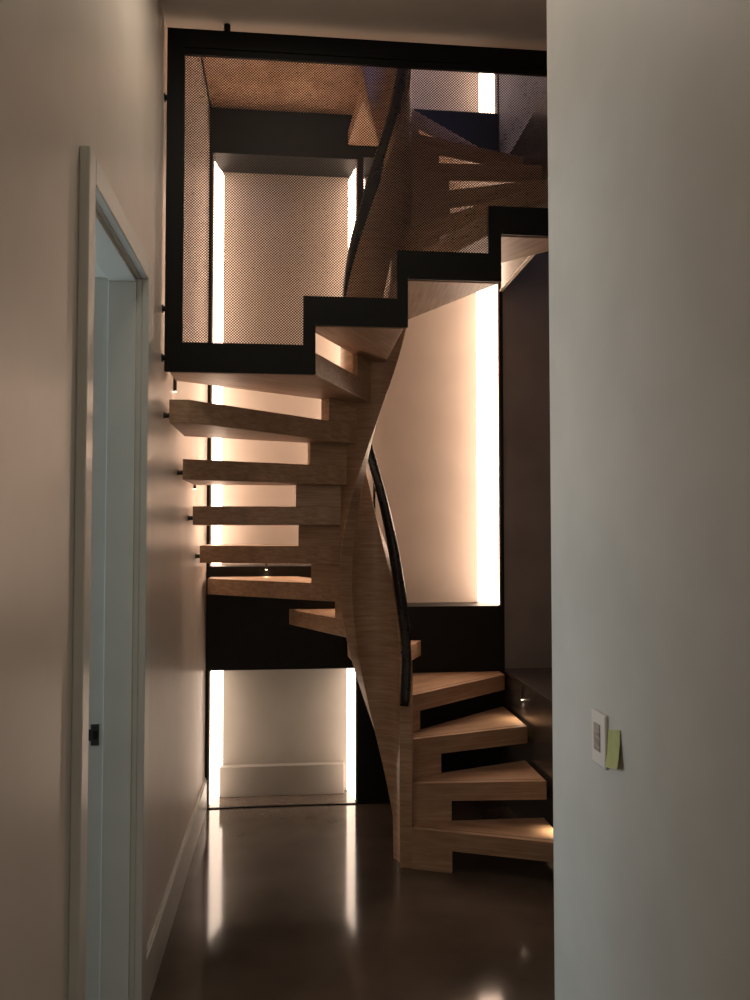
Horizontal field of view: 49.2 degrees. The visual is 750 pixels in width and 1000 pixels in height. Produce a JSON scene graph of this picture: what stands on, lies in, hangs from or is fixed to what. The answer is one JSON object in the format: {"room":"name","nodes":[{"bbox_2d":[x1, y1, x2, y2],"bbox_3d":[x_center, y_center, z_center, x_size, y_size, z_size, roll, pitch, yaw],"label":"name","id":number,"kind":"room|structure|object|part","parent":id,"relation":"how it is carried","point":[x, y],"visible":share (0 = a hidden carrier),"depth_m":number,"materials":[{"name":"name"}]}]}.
{"room":"hallway with staircase","nodes":[
{"label":"hallway with staircase","id":0,"kind":"room"},
{"bbox_2d":[0,0,209,999],"bbox_3d":[-0.619,-1.563,0.992,0.130,6.200,7.980,0,-2,-6],"label":"wall","id":1,"kind":"structure","parent":0,"point":[74,74],"depth_m":1.62,"materials":[{"name":"paint"}]},
{"bbox_2d":[68,145,153,999],"bbox_3d":[-0.743,0.415,2.128,0.172,2.332,0.835,0,-2,-6],"label":"door","id":2,"kind":"structure","parent":1,"relation":"in","point":[107,957],"depth_m":2.44,"materials":[{"name":"wood"}]},
{"bbox_3d":[-0.843,0.700,2.440,0.040,0.063,0.002,0,-2,-6],"label":"strike plate","id":3,"kind":"part","parent":2,"relation":"part of","materials":[{"name":"metal"}]},
{"bbox_2d":[173,379,176,391],"bbox_3d":[-0.780,-0.456,3.196,0.012,0.070,0.010,0,-2,-6],"label":"step light","id":4,"kind":"object","parent":1,"relation":"attached to","point":[174,381],"visible":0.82,"depth_m":3.19,"materials":[{"name":"metal"}]},
{"bbox_2d":[146,778,206,999],"bbox_3d":[-0.814,1.548,3.466,0.014,0.170,1.925,0,-2,-6],"label":"baseboard","id":5,"kind":"structure","parent":1,"relation":"attached to","point":[156,945],"depth_m":3.15,"materials":[{"name":"wood"}]},
{"bbox_2d":[150,790,554,999],"bbox_3d":[0.007,1.583,0.846,6.200,0.100,8.200,0,-2,-6],"label":"floor","id":6,"kind":"structure","parent":0,"point":[294,902],"depth_m":3.20,"materials":[{"name":"concrete"}]},
{"bbox_2d":[163,57,553,872],"bbox_3d":[-0.030,-1.016,3.806,1.625,5.320,1.585,0,-2,-6],"label":"spiral staircase","id":7,"kind":"structure","parent":6,"relation":"on","point":[340,535],"depth_m":3.71,"materials":[{"name":"brown wood"}]},
{"bbox_3d":[0.005,-1.376,3.796,0.316,4.600,0.316,0,-2,-6],"label":"handrail","id":8,"kind":"part","parent":7,"relation":"part of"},
{"bbox_2d":[500,93,547,288],"bbox_3d":[0.803,-1.576,3.934,0.014,0.690,1.556,0,-2,-6],"label":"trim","id":9,"kind":"structure","parent":7,"relation":"attached to","point":[508,268],"depth_m":4.16,"materials":[{"name":"white paint"}]},
{"bbox_2d":[501,668,553,862],"bbox_3d":[1.739,1.270,3.477,1.816,0.728,2.450,0,-2,-6],"label":"wall ledge","id":10,"kind":"object","parent":6,"relation":"on","point":[535,711],"visible":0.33,"depth_m":4.08,"materials":[{"name":"paint"}]},
{"bbox_2d":[160,0,546,50],"bbox_3d":[1.266,-2.126,0.207,3.455,0.595,5.990,0,-2,-6],"label":"ceiling","id":11,"kind":"structure","parent":0,"point":[512,24],"depth_m":2.93,"materials":[{"name":"paint"}]},
{"bbox_2d":[161,23,548,374],"bbox_3d":[0.056,-1.085,3.009,1.630,1.272,0.030,0,-2,-6],"label":"screen","id":12,"kind":"object","parent":11,"relation":"attached to","point":[179,355],"visible":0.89,"depth_m":2.99,"materials":[{"name":"black metal"}]},
{"bbox_2d":[205,76,551,803],"bbox_3d":[0.784,-1.416,4.847,3.455,6.200,0.274,0,-2,-6],"label":"wall","id":13,"kind":"structure","parent":0,"point":[243,632],"depth_m":4.62,"materials":[{"name":"paint"}]},
{"bbox_2d":[207,668,356,807],"bbox_3d":[-0.514,1.304,4.602,0.811,0.741,0.247,0,-2,-6],"label":"wall","id":14,"kind":"structure","parent":13,"relation":"in","point":[283,715],"depth_m":4.71,"materials":[{"name":"paint"}]},
{"bbox_2d":[207,802,356,808],"bbox_3d":[-0.502,1.669,4.468,0.812,0.006,0.012,0,-2,-6],"label":"trim","id":15,"kind":"structure","parent":13,"relation":"attached to","point":[355,802],"depth_m":4.46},
{"bbox_2d":[209,153,357,565],"bbox_3d":[-0.514,-0.778,4.681,0.811,2.297,0.247,0,-2,-6],"label":"wall","id":16,"kind":"structure","parent":13,"relation":"attached to","point":[221,449],"depth_m":4.79,"materials":[{"name":"paint"}]},
{"bbox_2d":[363,157,500,605],"bbox_3d":[0.310,-0.669,4.762,0.784,2.540,0.247,0,-2,-6],"label":"wall","id":17,"kind":"structure","parent":13,"relation":"attached to","point":[436,440],"depth_m":4.86,"materials":[{"name":"paint"}]},
{"bbox_2d":[412,69,497,112],"bbox_3d":[0.310,-3.324,4.864,0.784,2.185,0.247,0,-2,-6],"label":"wall","id":18,"kind":"structure","parent":13,"relation":"attached to","point":[416,69],"depth_m":4.96,"materials":[{"name":"paint"}]},
{"bbox_2d":[499,255,534,291],"bbox_3d":[0.801,-1.227,3.921,0.018,0.008,1.556,0,-2,-6],"label":"trim","id":19,"kind":"structure","parent":13,"relation":"attached to","point":[529,258],"depth_m":4.36,"materials":[{"name":"paint"}]},
{"bbox_2d":[499,74,546,153],"bbox_3d":[0.846,-3.235,4.002,0.100,2.630,1.556,0,-2,-6],"label":"wall","id":20,"kind":"structure","parent":0,"point":[501,74],"depth_m":4.37,"materials":[{"name":"grey paint"}]},
{"bbox_2d":[547,0,749,999],"bbox_3d":[1.850,-0.232,-0.381,2.400,3.435,4.845,0,-2,-6],"label":"wall","id":21,"kind":"structure","parent":0,"point":[648,101],"depth_m":1.37,"materials":[{"name":"paint"}]},
{"bbox_2d":[592,708,607,769],"bbox_3d":[0.434,0.461,1.583,0.008,0.103,0.071,0,-2,-6],"label":"keypad","id":22,"kind":"object","parent":21,"relation":"attached to","point":[599,720],"visible":1,"depth_m":1.57,"materials":[{"name":"white plastic"}]},
{"bbox_2d":[605,729,619,768],"bbox_3d":[0.439,0.461,1.514,0.011,0.082,0.066,0,-2,-6],"label":"sticky note","id":23,"kind":"object","parent":21,"relation":"attached to","point":[613,747],"visible":1,"depth_m":1.51,"materials":[{"name":"yellow paper"}]},
{"bbox_3d":[-0.126,-1.388,4.919,1.650,6.250,0.100,0,-2,-6],"label":"wall","id":24,"kind":"structure","parent":0,"visible":0},
{"bbox_2d":[219,762,343,797],"bbox_3d":[-0.530,1.596,4.680,0.704,0.168,0.053,0,-2,-6],"label":"baseboard","id":25,"kind":"structure","parent":24,"relation":"attached to","point":[276,779],"depth_m":4.65,"materials":[{"name":"paint"}]}
]}

